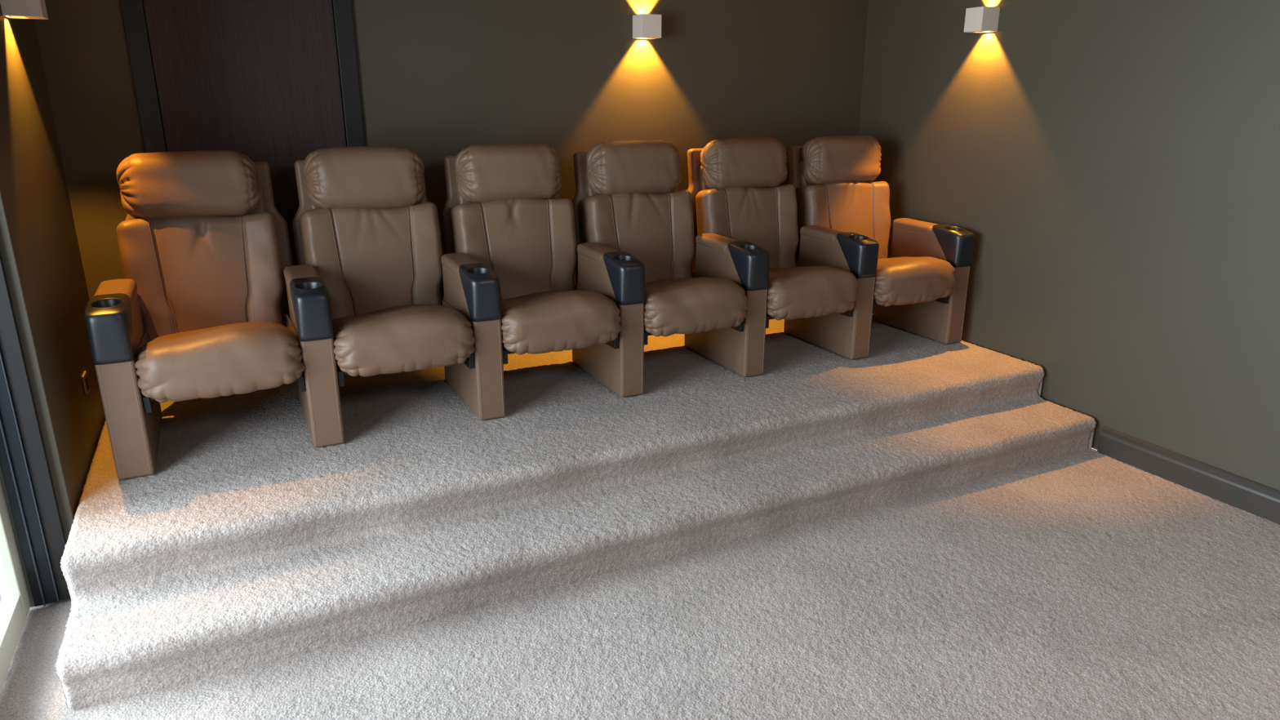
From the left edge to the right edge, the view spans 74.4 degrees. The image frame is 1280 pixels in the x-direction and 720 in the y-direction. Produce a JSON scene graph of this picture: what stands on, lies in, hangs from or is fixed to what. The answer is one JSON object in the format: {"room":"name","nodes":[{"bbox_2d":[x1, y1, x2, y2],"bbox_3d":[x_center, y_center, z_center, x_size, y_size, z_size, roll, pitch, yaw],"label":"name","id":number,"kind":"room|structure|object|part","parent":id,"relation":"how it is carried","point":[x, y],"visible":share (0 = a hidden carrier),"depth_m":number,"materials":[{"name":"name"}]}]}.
{"room":"home theater","nodes":[
{"label":"home theater","id":0,"kind":"room"},
{"bbox_2d":[0,4,105,605],"bbox_3d":[-2.221,-0.622,2.922,0.225,2.650,1.205,-8,19,-25],"label":"wall","id":1,"kind":"structure","parent":0,"point":[39,247],"depth_m":2.87,"materials":[{"name":"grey paint"}]},
{"bbox_2d":[0,480,31,692],"bbox_3d":[-1.290,0.213,1.010,0.050,2.168,3.310,-8,19,-25],"label":"window","id":2,"kind":"structure","parent":1,"relation":"in","point":[15,604],"depth_m":2.62,"materials":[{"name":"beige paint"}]},
{"bbox_2d":[0,0,48,19],"bbox_3d":[-2.083,-1.216,2.845,0.112,0.112,0.112,-8,19,-25],"label":"wall sconce","id":3,"kind":"object","parent":1,"relation":"attached to","point":[20,9],"visible":1,"depth_m":2.81,"materials":[{"name":"white paint"}]},
{"bbox_2d":[0,251,71,606],"bbox_3d":[-1.927,-0.244,2.462,0.116,2.178,0.041,-8,19,-25],"label":"door frame","id":4,"kind":"structure","parent":1,"relation":"attached to","point":[24,462],"depth_m":2.64,"materials":[{"name":"metal"}]},
{"bbox_2d":[81,370,89,395],"bbox_3d":[-2.151,0.090,3.276,0.012,0.080,0.080,-8,19,-25],"label":"wall outlet","id":5,"kind":"object","parent":1,"relation":"attached to","point":[84,377],"visible":1,"depth_m":3.25,"materials":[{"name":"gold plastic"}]},
{"bbox_2d":[33,0,868,298],"bbox_3d":[-0.613,-1.071,4.364,4.520,2.650,0.100,-8,19,-25],"label":"wall","id":6,"kind":"structure","parent":0,"point":[438,79],"depth_m":4.24,"materials":[{"name":"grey paint"}]},
{"bbox_2d":[119,0,364,265],"bbox_3d":[-1.699,-0.943,3.777,0.903,2.087,0.021,-8,19,-25],"label":"door","id":7,"kind":"structure","parent":6,"relation":"in","point":[259,80],"depth_m":3.68,"materials":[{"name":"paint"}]},
{"bbox_2d":[632,13,661,39],"bbox_3d":[0.036,-1.727,4.367,0.112,0.112,0.112,-8,19,-25],"label":"wall sconce","id":8,"kind":"object","parent":6,"relation":"attached to","point":[645,26],"visible":1,"depth_m":4.32,"materials":[{"name":"white paint"}]},
{"bbox_2d":[0,448,1279,719],"bbox_3d":[1.157,1.284,1.271,4.342,0.010,5.684,-8,19,-25],"label":"floor","id":9,"kind":"structure","parent":0,"point":[1088,584],"depth_m":2.65,"materials":[{"name":"carpet"}]},
{"bbox_2d":[54,314,1096,711],"bbox_3d":[-0.110,0.299,3.888,4.139,0.337,1.882,-8,19,-25],"label":"platform","id":10,"kind":"object","parent":9,"relation":"on","point":[248,543],"visible":0.77,"depth_m":3.12,"materials":[{"name":"carpet"}]},
{"bbox_2d":[84,150,344,479],"bbox_3d":[-1.635,-0.239,3.244,0.769,1.071,0.860,-8,19,-25],"label":"seat","id":11,"kind":"object","parent":10,"relation":"on","point":[211,300],"visible":1,"depth_m":3.21,"materials":[{"name":"brown leather"}]},
{"bbox_3d":[-1.892,0.046,3.117,0.115,0.602,0.596,-8,19,-25],"label":"arm panel","id":12,"kind":"part","parent":11,"relation":"part of","materials":[{"name":"brown leather"}]},
{"bbox_2d":[115,211,284,341],"bbox_3d":[-1.747,-0.334,3.401,0.568,0.510,0.164,-8,10,-25],"label":"cushion","id":13,"kind":"object","parent":11,"relation":"on","point":[191,271],"depth_m":3.34,"materials":[{"name":"brown leather"}]},
{"bbox_2d":[134,312,304,402],"bbox_3d":[-1.588,-0.053,3.199,0.537,0.224,0.642,-8,19,-25],"label":"seat cushion","id":14,"kind":"object","parent":11,"relation":"on","point":[179,357],"depth_m":2.96,"materials":[{"name":"brown leather"}]},
{"bbox_3d":[-1.765,-0.360,3.484,0.470,0.720,0.060,-8,10,-25],"label":"frame","id":15,"kind":"part","parent":11,"relation":"part of","materials":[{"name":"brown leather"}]},
{"bbox_3d":[-1.315,-0.037,3.386,0.115,0.602,0.596,-8,19,-25],"label":"arm panel","id":16,"kind":"part","parent":11,"relation":"part of","materials":[{"name":"brown leather"}]},
{"bbox_2d":[292,146,506,420],"bbox_3d":[-1.026,-0.329,3.528,0.699,1.074,0.867,-8,19,-25],"label":"seat","id":17,"kind":"object","parent":10,"relation":"on","point":[365,220],"visible":0.97,"depth_m":3.53,"materials":[{"name":"brown leather"}]},
{"bbox_3d":[-1.188,-0.444,3.753,0.470,0.720,0.060,-8,10,-25],"label":"frame","id":18,"kind":"part","parent":17,"relation":"part of","materials":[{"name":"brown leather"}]},
{"bbox_2d":[299,201,443,319],"bbox_3d":[-1.150,-0.421,3.679,0.568,0.510,0.165,-8,10,-25],"label":"cushion","id":19,"kind":"object","parent":17,"relation":"on","point":[370,257],"depth_m":3.61,"materials":[{"name":"brown leather"}]},
{"bbox_2d":[332,298,475,377],"bbox_3d":[-1.011,-0.135,3.468,0.539,0.222,0.642,-8,19,-25],"label":"seat cushion","id":20,"kind":"object","parent":17,"relation":"on","point":[372,336],"depth_m":3.22,"materials":[{"name":"brown leather"}]},
{"bbox_3d":[-0.738,-0.121,3.655,0.115,0.602,0.596,-8,19,-25],"label":"arm panel","id":21,"kind":"part","parent":17,"relation":"part of","materials":[{"name":"brown leather"}]},
{"bbox_2d":[440,142,644,397],"bbox_3d":[-0.449,-0.411,3.797,0.699,1.071,0.868,-8,19,-25],"label":"seat","id":22,"kind":"object","parent":10,"relation":"on","point":[504,208],"visible":0.81,"depth_m":3.80,"materials":[{"name":"brown leather"}]},
{"bbox_3d":[-0.611,-0.528,4.022,0.470,0.720,0.060,-8,10,-25],"label":"frame","id":23,"kind":"part","parent":22,"relation":"part of","materials":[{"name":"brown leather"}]},
{"bbox_2d":[450,198,577,299],"bbox_3d":[-0.573,-0.504,3.947,0.568,0.510,0.165,-8,10,-25],"label":"cushion","id":24,"kind":"object","parent":22,"relation":"on","point":[531,244],"depth_m":3.89,"materials":[{"name":"brown leather"}]},
{"bbox_2d":[500,285,622,355],"bbox_3d":[-0.433,-0.220,3.737,0.537,0.224,0.642,-8,19,-25],"label":"seat cushion","id":25,"kind":"object","parent":22,"relation":"on","point":[535,319],"depth_m":3.49,"materials":[{"name":"brown leather"}]},
{"bbox_3d":[-0.161,-0.205,3.923,0.115,0.602,0.596,-8,19,-25],"label":"arm panel","id":26,"kind":"part","parent":22,"relation":"part of","materials":[{"name":"brown leather"}]},
{"bbox_2d":[571,140,769,377],"bbox_3d":[0.128,-0.496,4.066,0.699,1.073,0.867,-8,19,-25],"label":"seat","id":27,"kind":"object","parent":10,"relation":"on","point":[626,198],"visible":0.84,"depth_m":4.06,"materials":[{"name":"brown leather"}]},
{"bbox_3d":[-0.034,-0.612,4.290,0.470,0.720,0.060,-8,10,-25],"label":"frame","id":28,"kind":"part","parent":27,"relation":"part of","materials":[{"name":"brown leather"}]},
{"bbox_2d":[581,189,695,283],"bbox_3d":[0.004,-0.588,4.216,0.568,0.510,0.165,-8,10,-25],"label":"cushion","id":29,"kind":"object","parent":27,"relation":"on","point":[655,227],"depth_m":4.16,"materials":[{"name":"brown leather"}]},
{"bbox_2d":[644,274,747,336],"bbox_3d":[0.143,-0.302,4.006,0.538,0.220,0.642,-8,19,-25],"label":"seat cushion","id":30,"kind":"object","parent":27,"relation":"on","point":[674,304],"depth_m":3.75,"materials":[{"name":"brown leather"}]},
{"bbox_3d":[0.416,-0.288,4.192,0.115,0.602,0.596,-8,19,-25],"label":"arm panel","id":31,"kind":"part","parent":27,"relation":"part of","materials":[{"name":"brown leather"}]},
{"bbox_2d":[687,137,879,359],"bbox_3d":[0.705,-0.579,4.335,0.699,1.072,0.868,-8,19,-25],"label":"seat","id":32,"kind":"object","parent":10,"relation":"on","point":[824,299],"visible":0.82,"depth_m":4.33,"materials":[{"name":"brown leather"}]},
{"bbox_3d":[0.543,-0.695,4.559,0.470,0.720,0.060,-8,10,-25],"label":"frame","id":33,"kind":"part","parent":32,"relation":"part of","materials":[{"name":"brown leather"}]},
{"bbox_2d":[695,183,799,267],"bbox_3d":[0.581,-0.672,4.485,0.568,0.510,0.165,-8,10,-25],"label":"cushion","id":34,"kind":"object","parent":32,"relation":"on","point":[765,215],"depth_m":4.42,"materials":[{"name":"brown leather"}]},
{"bbox_2d":[766,263,858,319],"bbox_3d":[0.721,-0.387,4.275,0.538,0.221,0.642,-8,19,-25],"label":"seat cushion","id":35,"kind":"object","parent":32,"relation":"on","point":[795,291],"depth_m":4.01,"materials":[{"name":"brown leather"}]},
{"bbox_3d":[0.993,-0.372,4.461,0.115,0.602,0.596,-8,19,-25],"label":"arm panel","id":36,"kind":"part","parent":32,"relation":"part of","materials":[{"name":"brown leather"}]},
{"bbox_2d":[787,134,974,344],"bbox_3d":[1.282,-0.663,4.603,0.699,1.072,0.868,-8,19,-25],"label":"seat","id":37,"kind":"object","parent":10,"relation":"on","point":[921,286],"visible":0.79,"depth_m":4.60,"materials":[{"name":"brown leather"}]},
{"bbox_3d":[1.120,-0.779,4.828,0.470,0.720,0.060,-8,10,-25],"label":"frame","id":38,"kind":"part","parent":37,"relation":"part of","materials":[{"name":"brown leather"}]},
{"bbox_2d":[796,181,890,258],"bbox_3d":[1.158,-0.755,4.753,0.568,0.510,0.165,-8,10,-25],"label":"cushion","id":39,"kind":"object","parent":37,"relation":"on","point":[860,207],"depth_m":4.68,"materials":[{"name":"brown leather"}]},
{"bbox_2d":[873,254,955,306],"bbox_3d":[1.298,-0.468,4.543,0.538,0.218,0.643,-8,19,-25],"label":"seat cushion","id":40,"kind":"object","parent":37,"relation":"on","point":[900,279],"depth_m":4.27,"materials":[{"name":"brown leather"}]},
{"bbox_3d":[1.570,-0.456,4.729,0.115,0.602,0.596,-8,19,-25],"label":"arm panel","id":41,"kind":"part","parent":37,"relation":"part of","materials":[{"name":"brown leather"}]},
{"bbox_2d":[858,0,1279,490],"bbox_3d":[2.897,-0.430,2.307,0.100,2.650,6.850,-8,19,-25],"label":"wall","id":42,"kind":"structure","parent":0,"point":[1112,166],"depth_m":3.78,"materials":[{"name":"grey paint"}]},
{"bbox_2d":[964,6,999,32],"bbox_3d":[1.707,-1.699,4.211,0.112,0.112,0.112,-8,19,-25],"label":"wall sconce","id":43,"kind":"object","parent":42,"relation":"attached to","point":[979,19],"visible":1,"depth_m":4.17,"materials":[{"name":"white paint"}]},
{"bbox_2d":[1097,426,1279,524],"bbox_3d":[3.258,1.035,1.847,0.018,0.126,4.960,-8,19,-25],"label":"baseboard","id":44,"kind":"structure","parent":42,"relation":"attached to","point":[1260,500],"depth_m":3.59,"materials":[{"name":"paint"}]}
]}

